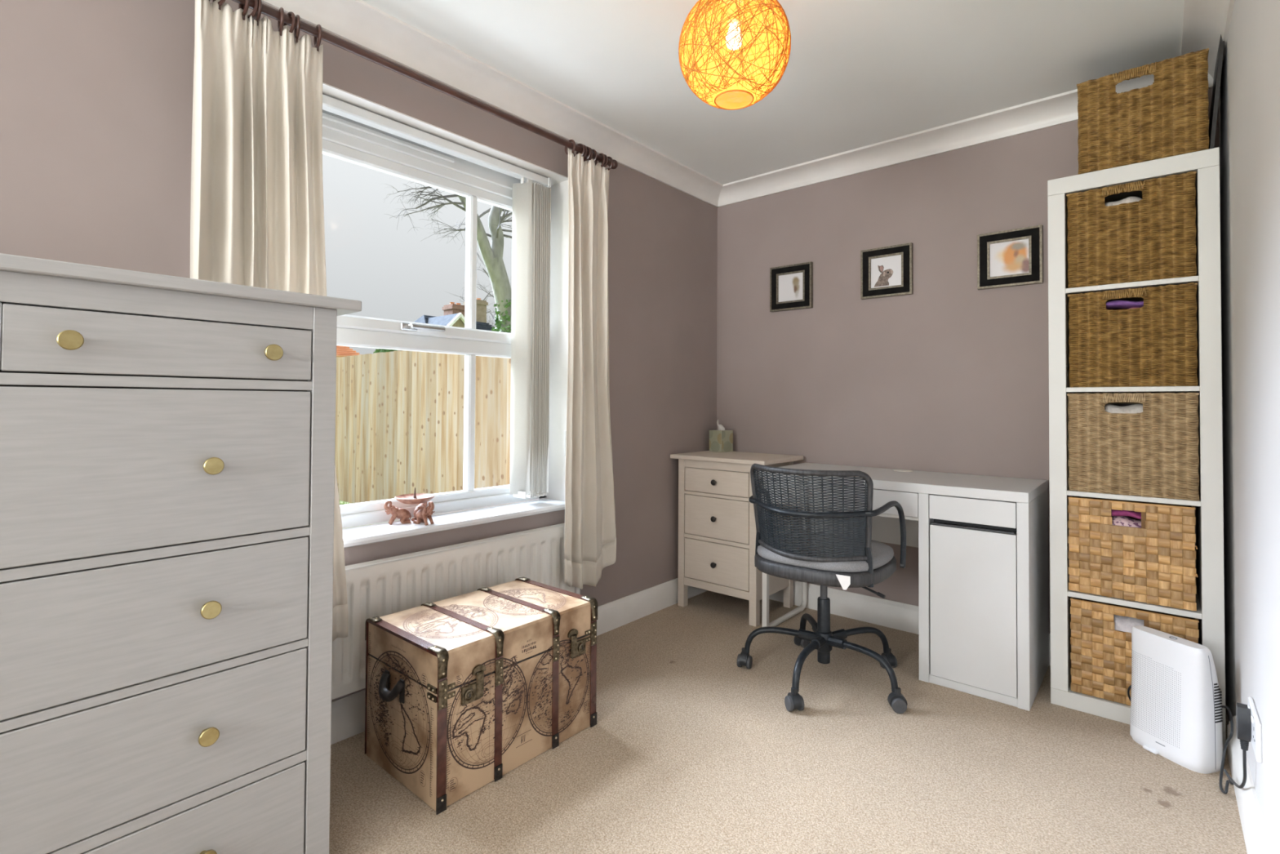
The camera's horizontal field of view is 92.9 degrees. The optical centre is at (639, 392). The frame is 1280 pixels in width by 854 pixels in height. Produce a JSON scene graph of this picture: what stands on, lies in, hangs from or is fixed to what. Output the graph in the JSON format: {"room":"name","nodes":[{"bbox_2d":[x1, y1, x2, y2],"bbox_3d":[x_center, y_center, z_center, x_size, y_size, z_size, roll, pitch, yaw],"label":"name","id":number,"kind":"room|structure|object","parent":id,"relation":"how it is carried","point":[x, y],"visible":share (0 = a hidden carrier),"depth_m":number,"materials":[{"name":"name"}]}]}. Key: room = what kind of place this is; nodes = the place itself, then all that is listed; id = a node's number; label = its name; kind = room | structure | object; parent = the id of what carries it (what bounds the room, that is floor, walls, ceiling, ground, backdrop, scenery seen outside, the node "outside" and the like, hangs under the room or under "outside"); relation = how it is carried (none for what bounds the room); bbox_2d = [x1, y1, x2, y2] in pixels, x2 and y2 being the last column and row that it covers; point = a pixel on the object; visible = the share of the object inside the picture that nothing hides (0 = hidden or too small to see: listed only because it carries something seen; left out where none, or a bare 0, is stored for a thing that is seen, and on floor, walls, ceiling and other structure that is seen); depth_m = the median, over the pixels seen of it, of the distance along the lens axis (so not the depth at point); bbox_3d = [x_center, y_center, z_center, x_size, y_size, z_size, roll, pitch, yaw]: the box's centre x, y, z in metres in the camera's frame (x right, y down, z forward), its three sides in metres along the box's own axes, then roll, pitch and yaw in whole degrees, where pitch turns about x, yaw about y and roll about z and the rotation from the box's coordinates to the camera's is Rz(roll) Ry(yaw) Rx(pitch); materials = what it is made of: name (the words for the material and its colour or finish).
{"room":"home office","nodes":[
{"label":"home office","id":0,"kind":"room"},
{"bbox_2d":[0,0,717,701],"bbox_3d":[-1.463,-0.072,1.491,0.250,2.280,5.600,-1,-1,40],"label":"wall","id":1,"kind":"structure","parent":0,"point":[96,95],"depth_m":1.62,"materials":[{"name":"beige paint"}]},
{"bbox_2d":[231,0,617,168],"bbox_3d":[-0.708,-1.033,2.103,0.121,0.055,1.763,-1,-1,40],"label":"pole","id":2,"kind":"object","parent":1,"relation":"attached to","point":[267,11],"visible":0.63,"depth_m":1.99,"materials":[{"name":"brown metal"}]},
{"bbox_2d":[190,0,348,641],"bbox_3d":[-1.004,-0.171,1.688,0.073,1.800,0.408,-1,-1,40],"label":"curtain","id":3,"kind":"object","parent":2,"relation":"hanging from","point":[257,207],"visible":0.42,"depth_m":1.66,"materials":[{"name":"beige fabric"}]},
{"bbox_2d":[564,139,616,589],"bbox_3d":[-0.208,-0.119,2.594,0.097,1.865,0.329,-1,-1,40],"label":"curtain","id":4,"kind":"object","parent":2,"relation":"hanging from","point":[589,530],"visible":0.98,"depth_m":2.58,"materials":[{"name":"beige fabric"}]},
{"bbox_2d":[322,109,564,547],"bbox_3d":[-0.796,-0.230,2.216,0.228,1.443,1.305,-1,-1,40],"label":"window","id":5,"kind":"structure","parent":1,"relation":"in","point":[344,139],"depth_m":2.31,"materials":[{"name":"white plastic"}]},
{"bbox_2d":[322,111,454,162],"bbox_3d":[-0.908,-0.912,2.166,0.012,0.019,0.560,-1,-1,40],"label":"blind","id":6,"kind":"object","parent":5,"relation":"attached to","point":[335,121],"depth_m":2.17,"materials":[{"name":"white plastic"}]},
{"bbox_2d":[383,487,435,524],"bbox_3d":[-0.816,0.401,2.160,0.168,0.126,0.178,1,-1,-35],"label":"candle holder","id":7,"kind":"object","parent":5,"relation":"on","point":[422,511],"visible":1,"depth_m":2.14,"materials":[{"name":"ceramic"}]},
{"bbox_2d":[322,93,566,498],"bbox_3d":[-0.773,-0.258,2.202,0.106,1.374,1.290,-1,-1,40],"label":"vertical blind","id":8,"kind":"object","parent":5,"relation":"attached to","point":[531,199],"visible":1,"depth_m":2.54,"materials":[{"name":"white plastic"}]},
{"bbox_2d":[322,82,568,501],"bbox_3d":[-0.784,-0.245,2.207,0.139,1.413,1.305,-1,-1,40],"label":"trim","id":9,"kind":"structure","parent":1,"relation":"attached to","point":[559,183],"depth_m":2.68,"materials":[{"name":"white paint"}]},
{"bbox_2d":[331,522,580,699],"bbox_3d":[-0.626,0.816,2.213,0.073,0.538,1.086,-1,-1,40],"label":"radiator","id":10,"kind":"object","parent":1,"relation":"attached to","point":[385,586],"visible":0.38,"depth_m":2.07,"materials":[{"name":"metal"}]},
{"bbox_2d":[261,0,723,207],"bbox_3d":[-1.322,-1.172,1.395,0.104,0.082,5.600,-1,-1,40],"label":"trim","id":11,"kind":"structure","parent":1,"relation":"attached to","point":[357,22],"depth_m":2.27,"materials":[{"name":"white paint"}]},
{"bbox_2d":[330,577,707,744],"bbox_3d":[-1.366,1.006,1.384,0.021,0.122,5.600,-1,-1,40],"label":"baseboard","id":12,"kind":"structure","parent":1,"relation":"attached to","point":[348,713],"depth_m":2.83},
{"bbox_2d":[361,0,1184,184],"bbox_3d":[-0.580,-1.280,0.785,2.528,0.120,5.870,-1,-1,40],"label":"ceiling","id":13,"kind":"structure","parent":0,"point":[858,73],"depth_m":2.16,"materials":[{"name":"white paint"}]},
{"bbox_2d":[678,0,791,110],"bbox_3d":[0.257,-0.998,1.661,0.302,0.405,0.303,-1,-1,40],"label":"pendant lamp","id":14,"kind":"object","parent":13,"relation":"hanging from","point":[733,54],"visible":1,"depth_m":1.56,"materials":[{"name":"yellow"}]},
{"bbox_2d":[328,590,1247,853],"bbox_3d":[-0.593,1.120,0.743,2.528,0.120,5.870,-1,-1,40],"label":"floor","id":15,"kind":"structure","parent":0,"point":[689,749],"depth_m":1.72,"materials":[{"name":"beige carpet"}]},
{"bbox_2d":[0,253,361,853],"bbox_3d":[-1.165,0.423,1.080,0.464,1.278,1.124,-1,-1,40],"label":"dresser","id":16,"kind":"object","parent":15,"relation":"on","point":[167,442],"visible":1,"depth_m":1.11,"materials":[{"name":"white wood"}]},
{"bbox_2d":[364,577,597,814],"bbox_3d":[-0.487,0.874,1.886,0.406,0.412,0.614,-1,-1,40],"label":"trunk","id":17,"kind":"object","parent":15,"relation":"on","point":[462,691],"visible":1,"depth_m":1.73,"materials":[{"name":"wood"}]},
{"bbox_2d":[367,631,433,796],"bbox_3d":[-0.669,0.876,1.686,0.358,0.341,0.001,-1,-1,40],"label":"print","id":18,"kind":"object","parent":17,"relation":"attached to","point":[400,730],"depth_m":1.67,"materials":[{"name":"brown paper"}]},
{"bbox_2d":[402,588,566,638],"bbox_3d":[-0.470,0.678,1.896,0.306,0.001,0.518,-1,-1,40],"label":"print","id":19,"kind":"object","parent":17,"relation":"on","point":[477,615],"depth_m":1.87,"materials":[{"name":"brown paper"}]},
{"bbox_2d":[446,639,590,790],"bbox_3d":[-0.332,0.884,1.775,0.001,0.321,0.521,-1,-1,40],"label":"print","id":20,"kind":"object","parent":17,"relation":"attached to","point":[507,702],"depth_m":1.73,"materials":[{"name":"brown paper"}]},
{"bbox_2d":[670,450,803,626],"bbox_3d":[0.497,0.716,3.156,0.555,0.784,0.416,-1,-1,40],"label":"chest","id":21,"kind":"object","parent":15,"relation":"on","point":[717,524],"visible":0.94,"depth_m":3.02,"materials":[{"name":"beige wood"}]},
{"bbox_2d":[709,419,733,452],"bbox_3d":[0.451,0.238,3.395,0.095,0.178,0.100,1,-1,-40],"label":"tissue box","id":22,"kind":"object","parent":21,"relation":"on","point":[721,440],"visible":1,"depth_m":3.36,"materials":[{"name":"cardboard"}]},
{"bbox_2d":[709,430,713,438],"bbox_3d":[0.396,0.231,3.387,0.001,0.043,0.030,1,-1,-40],"label":"print","id":23,"kind":"object","parent":22,"relation":"attached to","point":[711,433],"depth_m":3.39},
{"bbox_2d":[711,440,719,451],"bbox_3d":[0.415,0.296,3.362,0.001,0.059,0.068,1,-1,-40],"label":"print","id":24,"kind":"object","parent":22,"relation":"attached to","point":[715,446],"depth_m":3.36},
{"bbox_2d":[717,433,721,444],"bbox_3d":[0.435,0.251,3.339,0.001,0.060,0.030,1,-1,-40],"label":"print","id":25,"kind":"object","parent":22,"relation":"attached to","point":[719,437],"depth_m":3.34},
{"bbox_2d":[721,431,725,438],"bbox_3d":[0.459,0.231,3.337,0.030,0.043,0.001,1,-1,-40],"label":"print","id":26,"kind":"object","parent":22,"relation":"attached to","point":[723,433],"depth_m":3.34},
{"bbox_2d":[723,440,731,452],"bbox_3d":[0.482,0.296,3.356,0.068,0.059,0.001,1,-1,-40],"label":"print","id":27,"kind":"object","parent":22,"relation":"attached to","point":[727,446],"depth_m":3.36},
{"bbox_2d":[729,432,733,443],"bbox_3d":[0.506,0.252,3.376,0.030,0.060,0.001,1,-1,-40],"label":"print","id":28,"kind":"object","parent":22,"relation":"attached to","point":[731,434],"depth_m":3.38},
{"bbox_2d":[736,463,907,713],"bbox_3d":[0.691,0.681,2.317,0.652,0.825,0.629,0,-1,36],"label":"swivel chair","id":29,"kind":"object","parent":15,"relation":"on","point":[843,560],"visible":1,"depth_m":2.13,"materials":[{"name":"grey wicker"}]},
{"bbox_2d":[756,531,893,572],"bbox_3d":[0.706,0.601,2.341,0.473,0.041,0.468,0,-1,36],"label":"seat cushion","id":30,"kind":"object","parent":29,"relation":"on","point":[882,558],"depth_m":2.16,"materials":[{"name":"grey fabric"}]},
{"bbox_2d":[759,462,1048,711],"bbox_3d":[1.096,0.725,2.624,1.056,0.753,0.486,-1,-1,40],"label":"desk","id":31,"kind":"object","parent":15,"relation":"on","point":[981,541],"visible":0.82,"depth_m":2.24,"materials":[{"name":"white wood"}]},
{"bbox_2d":[1047,146,1226,749],"bbox_3d":[1.743,0.169,2.158,0.446,1.856,0.367,-1,-1,40],"label":"shelf unit","id":32,"kind":"object","parent":15,"relation":"on","point":[1210,589],"visible":0.68,"depth_m":2.01,"materials":[{"name":"white wood"}]},
{"bbox_2d":[1066,171,1196,288],"bbox_3d":[1.737,-0.534,2.157,0.339,0.335,0.347,-1,-1,40],"label":"seagrass basket","id":33,"kind":"object","parent":32,"relation":"on","point":[1153,237],"visible":0.98,"depth_m":2.02,"materials":[{"name":"brown wicker"}]},
{"bbox_2d":[1104,196,1142,206],"bbox_3d":[1.666,-0.583,2.091,0.145,0.171,0.117,-1,-1,40],"label":"fleece blanket","id":34,"kind":"object","parent":33,"relation":"in","point":[1130,199],"visible":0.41,"depth_m":2.06,"materials":[{"name":"white fabric"}]},
{"bbox_2d":[1067,495,1197,610],"bbox_3d":[1.729,0.529,2.143,0.334,0.326,0.337,-1,-1,40],"label":"basket","id":35,"kind":"object","parent":32,"relation":"on","point":[1154,563],"visible":0.98,"depth_m":2.01,"materials":[{"name":"brown wicker"}]},
{"bbox_2d":[1111,515,1141,528],"bbox_3d":[1.657,0.463,2.077,0.115,0.089,0.117,-1,-1,40],"label":"folded cloth","id":36,"kind":"object","parent":35,"relation":"in","point":[1125,521],"visible":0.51,"depth_m":2.05,"materials":[{"name":"fabric"}]},
{"bbox_2d":[1111,509,1141,519],"bbox_3d":[1.658,0.408,2.078,0.115,0.034,0.116,-1,-1,40],"label":"folded cloth","id":37,"kind":"object","parent":36,"relation":"on","point":[1114,512],"visible":0.57,"depth_m":2.04,"materials":[{"name":"fabric"}]},
{"bbox_2d":[1067,282,1197,387],"bbox_3d":[1.736,-0.182,2.151,0.337,0.328,0.348,-1,-1,40],"label":"seagrass basket","id":38,"kind":"object","parent":32,"relation":"on","point":[1154,344],"visible":1,"depth_m":2.01,"materials":[{"name":"brown wicker"}]},
{"bbox_3d":[1.664,-0.222,2.084,0.145,0.138,0.117,-1,-1,40],"label":"folded cloth","id":39,"kind":"object","parent":38,"relation":"in","visible":0},
{"bbox_2d":[1106,300,1143,310],"bbox_3d":[1.664,-0.301,2.085,0.145,0.031,0.117,-1,-1,40],"label":"folded cloth","id":40,"kind":"object","parent":39,"relation":"on","point":[1113,304],"visible":0.68,"depth_m":2.06,"materials":[{"name":"purple fabric"}]},
{"bbox_2d":[1066,392,1199,500],"bbox_3d":[1.733,0.172,2.145,0.342,0.341,0.347,-1,-1,40],"label":"seagrass basket","id":41,"kind":"object","parent":32,"relation":"on","point":[1153,451],"visible":1,"depth_m":2.01,"materials":[{"name":"beige wicker"}]},
{"bbox_2d":[1104,404,1142,413],"bbox_3d":[1.661,0.105,2.080,0.140,0.135,0.118,-1,-1,40],"label":"folded towel","id":42,"kind":"object","parent":41,"relation":"in","point":[1135,408],"visible":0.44,"depth_m":2.05,"materials":[{"name":"white fabric"}]},
{"bbox_2d":[1070,596,1199,705],"bbox_3d":[1.732,0.880,2.135,0.335,0.321,0.337,-1,-1,40],"label":"basket","id":43,"kind":"object","parent":32,"relation":"on","point":[1100,655],"visible":0.41,"depth_m":2.06,"materials":[{"name":"brown wicker"}]},
{"bbox_2d":[1114,614,1143,632],"bbox_3d":[1.664,0.818,2.066,0.115,0.133,0.118,-1,-1,40],"label":"folded cloth","id":44,"kind":"object","parent":43,"relation":"in","point":[1125,624],"visible":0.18,"depth_m":2.04,"materials":[{"name":"white fabric"}]},
{"bbox_2d":[1076,48,1208,174],"bbox_3d":[1.756,-0.922,2.134,0.339,0.321,0.328,-1,-1,40],"label":"seagrass basket","id":45,"kind":"object","parent":32,"relation":"on","point":[1168,117],"visible":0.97,"depth_m":2.00,"materials":[{"name":"brown wicker"}]},
{"bbox_2d":[1208,34,1224,149],"bbox_3d":[1.919,-0.965,2.032,0.042,0.408,0.300,-1,-1,40],"label":"leaning board","id":46,"kind":"object","parent":32,"relation":"on","point":[1217,74],"visible":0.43,"depth_m":1.92,"materials":[{"name":"black paint"}]},
{"bbox_2d":[1127,625,1250,794],"bbox_3d":[1.595,0.912,1.698,0.197,0.354,0.559,0,-1,14],"label":"dehumidifier","id":47,"kind":"object","parent":15,"relation":"on","point":[1176,714],"visible":1,"depth_m":1.78,"materials":[{"name":"white plastic"}]},
{"bbox_2d":[716,87,1219,633],"bbox_3d":[1.268,-0.032,2.941,2.528,2.280,0.150,-1,-1,40],"label":"wall","id":48,"kind":"structure","parent":0,"point":[950,375],"depth_m":2.88,"materials":[{"name":"beige paint"}]},
{"bbox_2d":[769,261,813,311],"bbox_3d":[0.803,-0.560,3.235,0.238,0.238,0.022,-1,-1,40],"label":"framed picture","id":49,"kind":"object","parent":48,"relation":"attached to","point":[791,286],"visible":1,"depth_m":3.23,"materials":[{"name":"black paint"}]},
{"bbox_2d":[778,272,802,302],"bbox_3d":[0.805,-0.560,3.237,0.148,0.148,0.008,-1,-1,40],"label":"print","id":50,"kind":"object","parent":49,"relation":"attached to","point":[790,284],"depth_m":3.23},
{"bbox_2d":[860,242,913,299],"bbox_3d":[1.180,-0.579,2.914,0.238,0.238,0.022,-1,-1,40],"label":"framed picture","id":51,"kind":"object","parent":48,"relation":"attached to","point":[886,271],"visible":1,"depth_m":2.91,"materials":[{"name":"black paint"}]},
{"bbox_2d":[877,265,884,272],"bbox_3d":[1.160,-0.596,2.930,0.029,0.040,0.001,-1,-1,40],"label":"print","id":52,"kind":"object","parent":51,"relation":"on","point":[880,268],"depth_m":2.93,"materials":[{"name":"paper"}]},
{"bbox_2d":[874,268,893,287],"bbox_3d":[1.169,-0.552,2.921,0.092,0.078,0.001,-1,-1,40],"label":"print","id":53,"kind":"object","parent":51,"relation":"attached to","point":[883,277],"depth_m":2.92,"materials":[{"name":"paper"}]},
{"bbox_2d":[871,254,901,288],"bbox_3d":[1.182,-0.579,2.917,0.148,0.148,0.008,-1,-1,40],"label":"print","id":54,"kind":"object","parent":51,"relation":"attached to","point":[886,269],"depth_m":2.91,"materials":[{"name":"white paper"}]},
{"bbox_2d":[716,72,1213,207],"bbox_3d":[1.230,-1.133,2.831,2.128,0.082,0.104,-1,-1,40],"label":"trim","id":55,"kind":"structure","parent":48,"relation":"attached to","point":[1060,108],"depth_m":2.78,"materials":[{"name":"white paint"}]},
{"bbox_2d":[768,580,1226,706],"bbox_3d":[1.244,1.045,2.825,2.128,0.122,0.021,-1,-1,40],"label":"baseboard","id":56,"kind":"structure","parent":48,"relation":"attached to","point":[877,611],"depth_m":2.95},
{"bbox_2d":[977,224,1043,289],"bbox_3d":[1.568,-0.571,2.583,0.238,0.238,0.022,-1,-1,40],"label":"framed picture","id":57,"kind":"object","parent":48,"relation":"attached to","point":[1011,257],"visible":1,"depth_m":2.58,"materials":[{"name":"black paint"}]},
{"bbox_2d":[990,238,1028,276],"bbox_3d":[1.570,-0.571,2.586,0.148,0.148,0.008,-1,-1,40],"label":"print","id":58,"kind":"object","parent":57,"relation":"attached to","point":[1009,257],"depth_m":2.58},
{"bbox_2d":[1218,0,1279,853],"bbox_3d":[0.270,-0.090,-0.064,0.150,2.280,5.720,-1,-1,40],"label":"wall","id":59,"kind":"structure","parent":0,"point":[1249,96],"depth_m":1.46,"materials":[{"name":"paint"}]},
{"bbox_2d":[1180,0,1235,79],"bbox_3d":[0.219,-1.187,0.083,0.104,0.082,5.600,-1,-1,40],"label":"trim","id":60,"kind":"structure","parent":59,"relation":"attached to","point":[1204,21],"depth_m":1.92,"materials":[{"name":"white paint"}]},
{"bbox_2d":[1226,715,1271,853],"bbox_3d":[0.102,0.987,-0.141,0.021,0.122,5.180,-1,-1,40],"label":"baseboard","id":61,"kind":"structure","parent":59,"relation":"attached to","point":[1256,842],"depth_m":1.47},
{"bbox_2d":[1247,696,1262,762],"bbox_3d":[1.448,0.791,1.436,0.014,0.088,0.170,-1,-1,40],"label":"wall socket","id":62,"kind":"object","parent":59,"relation":"attached to","point":[1255,723],"visible":0.98,"depth_m":1.39,"materials":[{"name":"white plastic"}]},
{"bbox_2d":[1250,715,1253,723],"bbox_3d":[1.422,0.758,1.413,0.004,0.013,0.016,-1,-1,40],"label":"switch","id":63,"kind":"object","parent":62,"relation":"attached to","point":[1252,716],"depth_m":1.41,"materials":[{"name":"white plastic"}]},
{"label":"outside","id":64,"kind":"structure","parent":0,"visible":0},
{"bbox_3d":[-22.498,1.644,23.045,59.750,0.100,80.000,-1,-1,40],"label":"ground","id":65,"kind":"structure","parent":64,"visible":0},
{"bbox_2d":[336,345,360,357],"bbox_3d":[-7.009,0.221,12.907,1.700,2.568,1.600,-1,-1,40],"label":"roof","id":66,"kind":"structure","parent":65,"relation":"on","point":[341,351],"depth_m":12.96,"materials":[{"name":"orange tile"}]},
{"bbox_2d":[373,348,397,352],"bbox_3d":[-6.431,0.180,15.507,1.103,2.746,0.914,-1,-1,40],"label":"shrub","id":67,"kind":"object","parent":65,"relation":"on","point":[380,350],"visible":0.02,"depth_m":15.32,"materials":[{"name":"green plant"}]},
{"bbox_2d":[334,350,528,515],"bbox_3d":[-2.740,0.467,7.103,6.322,1.921,0.164,-1,-1,40],"label":"fence","id":68,"kind":"object","parent":65,"relation":"on","point":[399,415],"visible":0.57,"depth_m":6.84,"materials":[{"name":"brown wood"}]},
{"bbox_2d":[400,297,495,351],"bbox_3d":[-8.195,-1.425,27.189,5.000,6.340,5.250,-1,-1,40],"label":"house","id":69,"kind":"structure","parent":65,"relation":"on","point":[454,314],"depth_m":27.08,"materials":[{"name":"brick"}]},
{"bbox_2d":[384,182,512,333],"bbox_3d":[-5.374,-3.248,19.757,4.086,9.800,6.072,0,-1,13],"label":"bare tree","id":70,"kind":"object","parent":65,"relation":"on","point":[492,254],"visible":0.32,"depth_m":20.30,"materials":[{"name":"grey plant"}]},
{"bbox_2d":[450,283,511,326],"bbox_3d":[-9.973,-2.603,37.534,5.187,9.043,4.131,0,-1,7],"label":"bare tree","id":71,"kind":"object","parent":65,"relation":"on","point":[490,319],"visible":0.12,"depth_m":37.14,"materials":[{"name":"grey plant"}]},
{"bbox_2d":[462,261,511,324],"bbox_3d":[-10.611,-4.084,47.495,5.389,12.340,6.715,0,-1,35],"label":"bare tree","id":72,"kind":"object","parent":65,"relation":"on","point":[477,261],"visible":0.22,"depth_m":47.00,"materials":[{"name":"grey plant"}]},
{"bbox_2d":[488,306,496,327],"bbox_3d":[-7.572,-1.459,32.112,2.788,6.597,2.468,0,-1,21],"label":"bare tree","id":73,"kind":"object","parent":65,"relation":"on","point":[494,319],"visible":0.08,"depth_m":32.20,"materials":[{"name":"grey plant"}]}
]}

